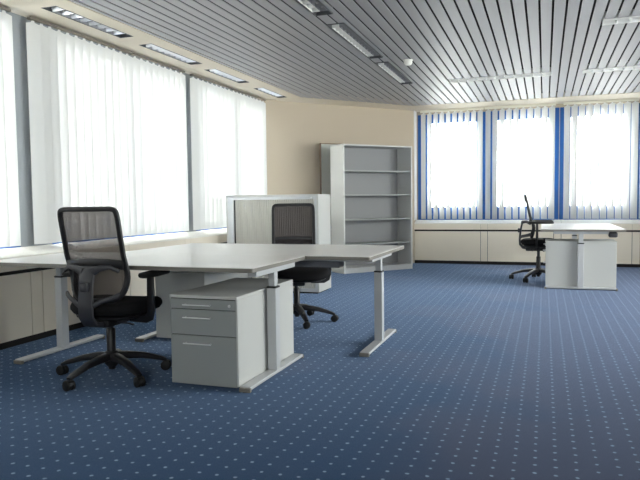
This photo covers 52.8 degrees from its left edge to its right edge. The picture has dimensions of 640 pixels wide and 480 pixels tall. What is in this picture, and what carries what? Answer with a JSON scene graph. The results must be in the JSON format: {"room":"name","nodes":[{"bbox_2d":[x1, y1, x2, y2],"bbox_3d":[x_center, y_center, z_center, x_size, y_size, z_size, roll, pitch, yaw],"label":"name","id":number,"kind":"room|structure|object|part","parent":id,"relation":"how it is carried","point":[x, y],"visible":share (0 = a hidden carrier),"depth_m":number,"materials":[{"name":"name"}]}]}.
{"room":"open-plan office","nodes":[
{"label":"open-plan office","id":0,"kind":"room"},
{"bbox_2d":[0,10,254,246],"bbox_3d":[-2.781,-0.514,4.651,0.160,2.740,11.400,1,4,19],"label":"window frame","id":1,"kind":"structure","parent":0,"point":[18,21],"depth_m":5.35,"materials":[{"name":"grey paint"}]},
{"bbox_2d":[0,6,20,246],"bbox_3d":[-2.619,-0.853,4.636,0.040,1.869,1.095,1,4,19],"label":"vertical blind","id":2,"kind":"object","parent":1,"relation":"attached to","point":[10,235],"visible":1,"depth_m":5.08,"materials":[{"name":"white fabric"}]},
{"bbox_3d":[-2.630,-1.776,4.581,0.040,0.020,1.080,1,4,19],"label":"head rail","id":3,"kind":"part","parent":2,"relation":"part of","materials":[{"name":"grey metal"}]},
{"bbox_2d":[0,246,20,248],"bbox_3d":[-2.712,-0.816,4.703,0.092,1.865,1.220,1,4,19],"label":"window","id":4,"kind":"structure","parent":1,"relation":"in","point":[11,246],"depth_m":5.22,"materials":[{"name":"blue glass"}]},
{"bbox_2d":[26,16,62,243],"bbox_3d":[-2.328,-0.906,5.471,0.040,1.869,0.316,1,4,19],"label":"vertical blind","id":5,"kind":"object","parent":1,"relation":"attached to","point":[42,56],"visible":0.99,"depth_m":5.45,"materials":[{"name":"white fabric"}]},
{"bbox_3d":[-2.339,-1.829,5.415,0.040,0.020,0.290,1,4,19],"label":"head rail","id":6,"kind":"part","parent":5,"relation":"part of","materials":[{"name":"grey metal"}]},
{"bbox_2d":[0,228,226,349],"bbox_3d":[-2.605,0.479,4.631,0.192,0.755,11.360,1,4,19],"label":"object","id":7,"kind":"structure","parent":1,"relation":"attached to","point":[27,294],"depth_m":5.27,"materials":[{"name":"beige paint"}]},
{"bbox_2d":[131,231,183,236],"bbox_3d":[-1.844,-0.975,7.191,0.092,1.865,1.060,1,4,19],"label":"window","id":8,"kind":"structure","parent":1,"relation":"in","point":[179,231],"depth_m":7.19,"materials":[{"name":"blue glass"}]},
{"bbox_2d":[190,74,233,229],"bbox_3d":[-1.358,-1.083,8.251,0.040,1.869,1.057,1,4,19],"label":"vertical blind","id":9,"kind":"object","parent":1,"relation":"attached to","point":[211,106],"visible":0.96,"depth_m":8.18,"materials":[{"name":"white fabric"}]},
{"bbox_3d":[-1.369,-2.006,8.196,0.040,0.020,1.050,1,4,19],"label":"head rail","id":10,"kind":"part","parent":9,"relation":"part of","materials":[{"name":"grey metal"}]},
{"bbox_2d":[232,88,266,194],"bbox_3d":[-1.002,-1.148,9.274,0.040,1.869,1.096,1,4,19],"label":"vertical blind","id":11,"kind":"object","parent":1,"relation":"attached to","point":[249,114],"visible":0.82,"depth_m":9.23,"materials":[{"name":"white fabric"}]},
{"bbox_3d":[-1.013,-2.071,9.219,0.040,0.020,1.080,1,4,19],"label":"head rail","id":12,"kind":"part","parent":11,"relation":"part of","materials":[{"name":"grey metal"}]},
{"bbox_2d":[0,0,639,111],"bbox_3d":[1.458,-1.872,4.306,8.210,0.079,13.700,1,4,19],"label":"trim","id":13,"kind":"structure","parent":1,"relation":"attached to","point":[26,8],"depth_m":7.14,"materials":[{"name":"beige paint"}]},
{"bbox_2d":[54,26,136,236],"bbox_3d":[-2.100,-0.948,6.125,0.040,1.869,1.096,1,4,19],"label":"vertical blind","id":14,"kind":"object","parent":13,"relation":"hanging from","point":[96,102],"visible":0.87,"depth_m":6.09,"materials":[{"name":"white fabric"}]},
{"bbox_3d":[-2.111,-1.871,6.071,0.040,0.020,1.080,1,4,19],"label":"head rail","id":15,"kind":"part","parent":14,"relation":"part of","materials":[{"name":"grey metal"}]},
{"bbox_2d":[130,53,188,234],"bbox_3d":[-1.750,-1.012,7.129,0.040,1.869,1.020,1,4,19],"label":"vertical blind","id":16,"kind":"object","parent":13,"relation":"hanging from","point":[159,93],"visible":1,"depth_m":7.09,"materials":[{"name":"white fabric"}]},
{"bbox_3d":[-1.760,-1.935,7.074,0.040,0.020,1.010,1,4,19],"label":"head rail","id":17,"kind":"part","parent":16,"relation":"part of","materials":[{"name":"grey metal"}]},
{"bbox_2d":[253,88,284,97],"bbox_3d":[-0.700,-2.131,9.196,0.145,0.070,0.870,1,4,19],"label":"ceiling light","id":18,"kind":"object","parent":13,"relation":"attached to","point":[264,90],"visible":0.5,"depth_m":9.24,"materials":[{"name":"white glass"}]},
{"bbox_2d":[0,263,639,479],"bbox_3d":[1.521,0.847,4.404,8.510,0.050,14.000,1,4,19],"label":"floor","id":19,"kind":"structure","parent":0,"point":[484,374],"depth_m":3.59,"materials":[{"name":"blue carpet"}]},
{"bbox_2d":[56,206,171,391],"bbox_3d":[-1.352,0.330,4.085,0.729,1.086,0.714,0,4,15],"label":"office chair","id":20,"kind":"object","parent":19,"relation":"on","point":[91,237],"visible":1,"depth_m":3.85,"materials":[{"name":"black plastic"}]},
{"bbox_3d":[-1.345,0.092,3.846,0.414,0.582,0.141,0,4,15],"label":"frame","id":21,"kind":"part","parent":20,"relation":"part of","materials":[{"name":"black plastic"}]},
{"bbox_3d":[-1.296,0.419,4.115,0.510,0.101,0.500,0,4,15],"label":"seat","id":22,"kind":"part","parent":20,"relation":"part of","materials":[{"name":"black fabric"}]},
{"bbox_3d":[-1.180,0.512,4.062,0.148,0.025,0.157,0,4,15],"label":"lever","id":23,"kind":"part","parent":20,"relation":"part of","materials":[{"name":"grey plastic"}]},
{"bbox_3d":[-1.111,0.370,4.033,0.195,0.301,0.035,1,4,27],"label":"armrest","id":24,"kind":"part","parent":20,"relation":"part of","materials":[{"name":"black plastic"}]},
{"bbox_2d":[0,253,304,392],"bbox_3d":[-1.178,0.486,4.524,2.008,0.720,1.049,1,4,19],"label":"office desk","id":25,"kind":"object","parent":19,"relation":"on","point":[254,265],"visible":0.94,"depth_m":4.23,"materials":[{"name":"grey laminate"}]},
{"bbox_3d":[-1.950,0.543,4.874,0.062,0.527,0.068,1,4,19],"label":"leg","id":26,"kind":"part","parent":25,"relation":"part of","materials":[{"name":"silver metal"}]},
{"bbox_3d":[-0.300,0.184,4.111,0.060,0.034,0.620,1,4,19],"label":"carrier arm","id":27,"kind":"part","parent":25,"relation":"part of","materials":[{"name":"silver metal"}]},
{"bbox_3d":[-0.296,0.568,4.134,0.062,0.527,0.068,1,4,19],"label":"leg","id":28,"kind":"part","parent":25,"relation":"part of","materials":[{"name":"silver metal"}]},
{"bbox_2d":[155,271,251,337],"bbox_3d":[-0.964,0.505,5.546,0.450,0.555,0.901,1,4,19],"label":"drawer pedestal","id":29,"kind":"object","parent":19,"relation":"on","point":[175,281],"visible":0.25,"depth_m":5.16,"materials":[{"name":"grey laminate"}]},
{"bbox_3d":[-0.971,0.238,5.520,0.450,0.018,0.879,1,4,19],"label":"panel","id":30,"kind":"part","parent":29,"relation":"part of","materials":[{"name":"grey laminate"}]},
{"bbox_2d":[169,278,293,387],"bbox_3d":[-0.549,0.580,4.217,0.450,0.555,0.901,1,4,19],"label":"drawer pedestal","id":31,"kind":"object","parent":19,"relation":"on","point":[219,330],"visible":0.98,"depth_m":3.85,"materials":[{"name":"grey metal"}]},
{"bbox_3d":[-0.726,0.460,3.808,0.184,0.008,0.027,1,4,19],"label":"handle","id":32,"kind":"part","parent":31,"relation":"part of","materials":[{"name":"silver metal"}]},
{"bbox_3d":[-0.727,0.385,3.803,0.184,0.008,0.027,1,4,19],"label":"handle","id":33,"kind":"part","parent":31,"relation":"part of","materials":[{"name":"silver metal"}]},
{"bbox_3d":[-0.725,0.615,3.817,0.184,0.008,0.027,1,4,19],"label":"handle","id":34,"kind":"part","parent":31,"relation":"part of","materials":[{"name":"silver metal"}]},
{"bbox_3d":[-0.692,0.489,3.818,0.435,0.150,0.014,1,4,19],"label":"drawer","id":35,"kind":"part","parent":31,"relation":"part of","materials":[{"name":"grey metal"}]},
{"bbox_3d":[-0.693,0.381,3.812,0.435,0.058,0.014,1,4,19],"label":"drawer","id":36,"kind":"part","parent":31,"relation":"part of","materials":[{"name":"grey metal"}]},
{"bbox_3d":[-0.689,0.716,3.832,0.435,0.294,0.014,1,4,19],"label":"drawer","id":37,"kind":"part","parent":31,"relation":"part of","materials":[{"name":"grey metal"}]},
{"bbox_3d":[-0.549,0.311,4.212,0.450,0.018,0.879,1,4,19],"label":"panel","id":38,"kind":"part","parent":31,"relation":"part of","materials":[{"name":"grey laminate"}]},
{"bbox_2d":[125,243,403,356],"bbox_3d":[-0.432,0.431,5.300,2.045,0.720,1.145,1,4,19],"label":"office desk","id":39,"kind":"object","parent":19,"relation":"on","point":[316,255],"visible":0.64,"depth_m":5.04,"materials":[{"name":"grey laminate"}]},
{"bbox_2d":[295,261,343,267],"bbox_3d":[-0.402,0.153,5.358,1.220,0.118,0.143,1,4,19],"label":"cable tray","id":40,"kind":"object","parent":39,"relation":"on","point":[328,264],"depth_m":5.17,"materials":[{"name":"grey metal"}]},
{"bbox_3d":[0.452,0.125,4.943,0.060,0.034,0.620,1,4,19],"label":"carrier arm","id":41,"kind":"part","parent":39,"relation":"part of","materials":[{"name":"silver metal"}]},
{"bbox_3d":[0.456,0.509,4.966,0.062,0.527,0.068,1,4,19],"label":"leg","id":42,"kind":"part","parent":39,"relation":"part of","materials":[{"name":"silver metal"}]},
{"bbox_2d":[226,194,330,293],"bbox_3d":[-0.515,0.032,8.063,1.215,1.190,0.463,1,4,19],"label":"base cabinet","id":43,"kind":"object","parent":19,"relation":"on","point":[249,221],"visible":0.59,"depth_m":7.91,"materials":[{"name":"grey laminate"}]},
{"bbox_3d":[-0.553,0.045,7.859,1.048,1.070,0.010,1,4,19],"label":"tambour door","id":44,"kind":"part","parent":43,"relation":"part of","materials":[{"name":"white plastic"}]},
{"bbox_3d":[-0.521,-0.551,8.032,1.215,0.022,0.456,1,4,19],"label":"panel","id":45,"kind":"part","parent":43,"relation":"part of","materials":[{"name":"grey laminate"}]},
{"bbox_2d":[271,203,337,328],"bbox_3d":[-0.190,0.209,5.887,0.709,1.086,0.719,-1,3,-3],"label":"office chair","id":46,"kind":"object","parent":19,"relation":"on","point":[292,223],"visible":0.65,"depth_m":6.09,"materials":[{"name":"black fabric"}]},
{"bbox_3d":[-0.250,-0.056,6.103,0.414,0.582,0.141,-1,3,-3],"label":"frame","id":47,"kind":"part","parent":46,"relation":"part of","materials":[{"name":"black plastic"}]},
{"bbox_3d":[-0.164,0.301,5.875,0.510,0.101,0.500,-1,3,-3],"label":"seat","id":48,"kind":"part","parent":46,"relation":"part of","materials":[{"name":"black fabric"}]},
{"bbox_3d":[0.009,0.245,5.908,0.195,0.301,0.035,-2,4,-15],"label":"armrest","id":49,"kind":"part","parent":46,"relation":"part of","materials":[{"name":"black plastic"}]},
{"bbox_2d":[319,143,336,269],"bbox_3d":[0.587,-0.554,10.632,1.314,2.030,0.080,-3,4,-29],"label":"cabinet","id":50,"kind":"object","parent":19,"relation":"on","point":[325,174],"visible":0.22,"depth_m":10.30,"materials":[{"name":"metal"}]},
{"bbox_2d":[330,144,412,273],"bbox_3d":[0.828,-0.499,10.209,1.300,1.965,0.380,-3,4,-30],"label":"bookcase","id":51,"kind":"object","parent":19,"relation":"on","point":[371,185],"visible":0.95,"depth_m":10.35,"materials":[{"name":"laminate"}]},
{"bbox_3d":[0.274,-0.463,9.893,0.022,1.943,0.380,-3,4,-30],"label":"panel","id":52,"kind":"part","parent":51,"relation":"part of","materials":[{"name":"laminate"}]},
{"bbox_3d":[0.816,-1.469,10.152,1.300,0.022,0.380,-3,4,-30],"label":"panel","id":53,"kind":"part","parent":51,"relation":"part of","materials":[{"name":"grey metal"}]},
{"bbox_3d":[0.736,-0.507,10.369,1.256,1.923,0.012,-3,4,-30],"label":"panel","id":54,"kind":"part","parent":51,"relation":"part of","materials":[{"name":"grey metal"}]},
{"bbox_3d":[0.817,-1.080,10.182,1.254,0.022,0.337,-3,4,-30],"label":"shelf","id":55,"kind":"part","parent":51,"relation":"part of","materials":[{"name":"grey metal"}]},
{"bbox_3d":[0.821,-0.711,10.204,1.254,0.022,0.337,-3,4,-30],"label":"shelf","id":56,"kind":"part","parent":51,"relation":"part of","materials":[{"name":"grey metal"}]},
{"bbox_3d":[0.826,-0.332,10.227,1.254,0.022,0.337,-3,4,-30],"label":"shelf","id":57,"kind":"part","parent":51,"relation":"part of","materials":[{"name":"grey metal"}]},
{"bbox_3d":[0.830,0.048,10.249,1.254,0.022,0.337,-3,4,-30],"label":"shelf","id":58,"kind":"part","parent":51,"relation":"part of","materials":[{"name":"grey metal"}]},
{"bbox_3d":[0.841,0.414,10.260,1.256,0.025,0.364,-3,4,-30],"label":"panel","id":59,"kind":"part","parent":51,"relation":"part of","materials":[{"name":"grey metal"}]},
{"bbox_3d":[1.382,-0.514,10.527,0.022,1.943,0.380,-3,4,-30],"label":"panel","id":60,"kind":"part","parent":51,"relation":"part of","materials":[{"name":"laminate"}]},
{"bbox_2d":[509,194,553,282],"bbox_3d":[2.945,-0.037,8.745,0.730,1.166,0.742,1,4,19],"label":"office chair","id":61,"kind":"object","parent":19,"relation":"on","point":[530,244],"visible":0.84,"depth_m":8.62,"materials":[{"name":"black plastic"}]},
{"bbox_3d":[2.847,-0.320,8.748,0.145,0.600,0.426,1,4,19],"label":"frame","id":62,"kind":"part","parent":61,"relation":"part of","materials":[{"name":"black plastic"}]},
{"bbox_3d":[2.985,0.035,8.722,0.515,0.104,0.525,1,4,19],"label":"seat","id":63,"kind":"part","parent":61,"relation":"part of","materials":[{"name":"black fabric"}]},
{"bbox_3d":[2.891,-0.038,8.537,0.036,0.372,0.200,1,4,31],"label":"armrest","id":64,"kind":"part","parent":61,"relation":"part of","materials":[{"name":"black plastic"}]},
{"bbox_2d":[543,239,616,287],"bbox_3d":[3.226,0.292,8.050,0.826,0.585,0.450,1,4,19],"label":"drawer pedestal","id":65,"kind":"object","parent":19,"relation":"on","point":[600,255],"visible":0.92,"depth_m":7.84,"materials":[{"name":"white metal"}]},
{"bbox_3d":[3.233,0.009,8.029,0.804,0.018,0.450,1,4,19],"label":"panel","id":66,"kind":"part","parent":65,"relation":"part of","materials":[{"name":"grey laminate"}]},
{"bbox_2d":[541,223,625,290],"bbox_3d":[3.463,0.178,8.649,0.945,0.735,2.000,1,4,19],"label":"office desk","id":67,"kind":"object","parent":19,"relation":"on","point":[611,230],"visible":0.78,"depth_m":7.77,"materials":[{"name":"grey laminate"}]},
{"bbox_3d":[3.150,0.309,7.791,0.068,0.527,0.062,1,4,19],"label":"leg","id":68,"kind":"part","parent":67,"relation":"part of","materials":[{"name":"silver metal"}]},
{"bbox_3d":[3.145,-0.089,7.767,0.620,0.034,0.060,1,4,19],"label":"carrier arm","id":69,"kind":"part","parent":67,"relation":"part of","materials":[{"name":"silver metal"}]},
{"bbox_2d":[264,100,415,262],"bbox_3d":[0.281,-0.875,10.759,2.240,2.662,2.430,1,4,19],"label":"wall","id":70,"kind":"structure","parent":0,"point":[295,131],"depth_m":10.25,"materials":[{"name":"beige paint"}]},
{"bbox_2d":[414,111,416,219],"bbox_3d":[1.675,-1.300,11.327,0.012,1.901,0.192,1,4,19],"label":"trim","id":71,"kind":"structure","parent":70,"relation":"attached to","point":[415,112],"depth_m":11.31,"materials":[{"name":"white paint"}]},
{"bbox_2d":[69,0,639,105],"bbox_3d":[1.488,-1.904,4.240,8.710,0.138,14.200,1,4,19],"label":"ceiling","id":72,"kind":"structure","parent":0,"point":[283,42],"depth_m":6.39,"materials":[{"name":"grey metal"}]},
{"bbox_2d":[42,6,132,37],"bbox_3d":[-1.972,-1.899,5.548,0.145,0.070,1.010,1,4,19],"label":"ceiling light","id":73,"kind":"object","parent":72,"relation":"attached to","point":[55,9],"visible":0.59,"depth_m":5.51,"materials":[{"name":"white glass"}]},
{"bbox_2d":[140,44,201,64],"bbox_3d":[-1.548,-1.976,6.764,0.145,0.070,0.990,1,4,19],"label":"ceiling light","id":74,"kind":"object","parent":72,"relation":"attached to","point":[153,47],"visible":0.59,"depth_m":6.74,"materials":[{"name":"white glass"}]},
{"bbox_2d":[206,69,247,82],"bbox_3d":[-1.135,-2.051,7.947,0.145,0.070,0.920,1,4,19],"label":"ceiling light","id":75,"kind":"object","parent":72,"relation":"attached to","point":[215,71],"visible":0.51,"depth_m":7.95,"materials":[{"name":"white glass"}]},
{"bbox_2d":[296,0,332,15],"bbox_3d":[-0.203,-1.869,4.700,0.155,0.070,1.450,1,4,19],"label":"ceiling light","id":76,"kind":"object","parent":72,"relation":"attached to","point":[315,7],"visible":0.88,"depth_m":5.19,"materials":[{"name":"white paint"}]},
{"bbox_2d":[327,15,382,58],"bbox_3d":[0.372,-1.974,6.349,0.155,0.070,1.450,1,4,19],"label":"ceiling light","id":77,"kind":"object","parent":72,"relation":"attached to","point":[342,29],"visible":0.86,"depth_m":6.26,"materials":[{"name":"white paint"}]},
{"bbox_2d":[375,56,412,83],"bbox_3d":[0.926,-2.075,7.937,0.155,0.070,1.420,1,4,19],"label":"ceiling light","id":78,"kind":"object","parent":72,"relation":"attached to","point":[387,67],"visible":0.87,"depth_m":7.84,"materials":[{"name":"white paint"}]},
{"bbox_2d":[403,59,412,65],"bbox_3d":[0.979,-1.972,7.172,0.110,0.062,0.110,1,4,19],"label":"smoke detector","id":79,"kind":"object","parent":72,"relation":"attached to","point":[407,62],"visible":1,"depth_m":7.14,"materials":[{"name":"plastic"}]},
{"bbox_2d":[449,67,551,82],"bbox_3d":[2.293,-2.106,8.233,1.260,0.076,0.160,1,4,19],"label":"ceiling light","id":80,"kind":"object","parent":72,"relation":"attached to","point":[532,74],"visible":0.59,"depth_m":8.22,"materials":[{"name":"white paint"}]},
{"bbox_2d":[583,60,639,72],"bbox_3d":[3.822,-2.092,7.701,1.260,0.076,0.160,1,4,19],"label":"ceiling light","id":81,"kind":"object","parent":72,"relation":"attached to","point":[634,67],"visible":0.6,"depth_m":7.80,"materials":[{"name":"white paint"}]},
{"bbox_2d":[602,9,639,24],"bbox_3d":[3.098,-1.953,5.501,1.260,0.076,0.160,1,4,19],"label":"ceiling light","id":82,"kind":"object","parent":72,"relation":"attached to","point":[616,20],"visible":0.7,"depth_m":5.68,"materials":[{"name":"white paint"}]},
{"bbox_2d":[417,99,639,219],"bbox_3d":[4.670,-0.951,10.512,6.210,2.740,0.160,1,4,19],"label":"wall","id":83,"kind":"structure","parent":0,"point":[608,103],"depth_m":10.84,"materials":[{"name":"beige paint"}]},
{"bbox_2d":[418,112,485,219],"bbox_3d":[2.296,-1.265,11.246,1.180,1.865,0.140,1,4,19],"label":"window","id":84,"kind":"structure","parent":83,"relation":"in","point":[484,113],"depth_m":11.29,"materials":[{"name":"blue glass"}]},
{"bbox_2d":[420,107,482,218],"bbox_3d":[2.257,-1.301,11.087,1.070,1.882,0.091,1,4,19],"label":"vertical blind","id":85,"kind":"object","parent":84,"relation":"attached to","point":[467,113],"visible":1,"depth_m":11.08,"materials":[{"name":"white fabric"}]},
{"bbox_3d":[2.246,-2.222,11.032,1.070,0.037,0.040,1,4,19],"label":"head rail","id":86,"kind":"part","parent":85,"relation":"part of","materials":[{"name":"white metal"}]},
{"bbox_2d":[486,108,558,219],"bbox_3d":[3.404,-1.255,10.860,1.165,1.865,0.140,1,4,19],"label":"window","id":87,"kind":"structure","parent":83,"relation":"in","point":[556,185],"depth_m":10.73,"materials":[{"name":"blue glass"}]},
{"bbox_2d":[485,103,555,218],"bbox_3d":[3.313,-1.292,10.720,1.125,1.882,0.091,1,4,19],"label":"vertical blind","id":88,"kind":"object","parent":87,"relation":"attached to","point":[537,111],"visible":1,"depth_m":10.71,"materials":[{"name":"white fabric"}]},
{"bbox_3d":[3.302,-2.213,10.665,1.125,0.037,0.040,1,4,19],"label":"head rail","id":89,"kind":"part","parent":88,"relation":"part of","materials":[{"name":"white metal"}]},
{"bbox_2d":[414,219,639,267],"bbox_3d":[4.622,0.050,10.402,6.210,0.755,0.189,1,4,19],"label":"cabinet","id":90,"kind":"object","parent":83,"relation":"attached to","point":[493,242],"depth_m":10.92,"materials":[{"name":"beige paint"}]},
{"bbox_2d":[559,103,638,219],"bbox_3d":[4.526,-1.246,10.495,1.175,1.865,0.092,1,4,19],"label":"window","id":91,"kind":"structure","parent":83,"relation":"in","point":[561,172],"depth_m":10.61,"materials":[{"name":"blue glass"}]},
{"bbox_2d":[563,98,638,218],"bbox_3d":[4.479,-1.282,10.314,1.105,1.882,0.090,1,4,19],"label":"vertical blind","id":92,"kind":"object","parent":91,"relation":"attached to","point":[631,118],"visible":1,"depth_m":10.31,"materials":[{"name":"white fabric"}]},
{"bbox_3d":[4.468,-2.203,10.259,1.105,0.037,0.040,1,4,19],"label":"head rail","id":93,"kind":"part","parent":92,"relation":"part of","materials":[{"name":"white metal"}]},
{"bbox_2d":[637,103,639,218],"bbox_3d":[5.628,-1.237,10.111,1.160,1.865,0.092,1,4,19],"label":"window","id":94,"kind":"structure","parent":83,"relation":"in","point":[639,103],"depth_m":10.27,"materials":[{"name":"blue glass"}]},
{"bbox_2d":[639,166,639,218],"bbox_3d":[5.567,-1.272,9.935,1.160,1.882,0.091,1,4,19],"label":"vertical blind","id":95,"kind":"object","parent":94,"relation":"attached to","point":[639,166],"visible":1,"depth_m":10.19,"materials":[{"name":"white fabric"}]}
]}

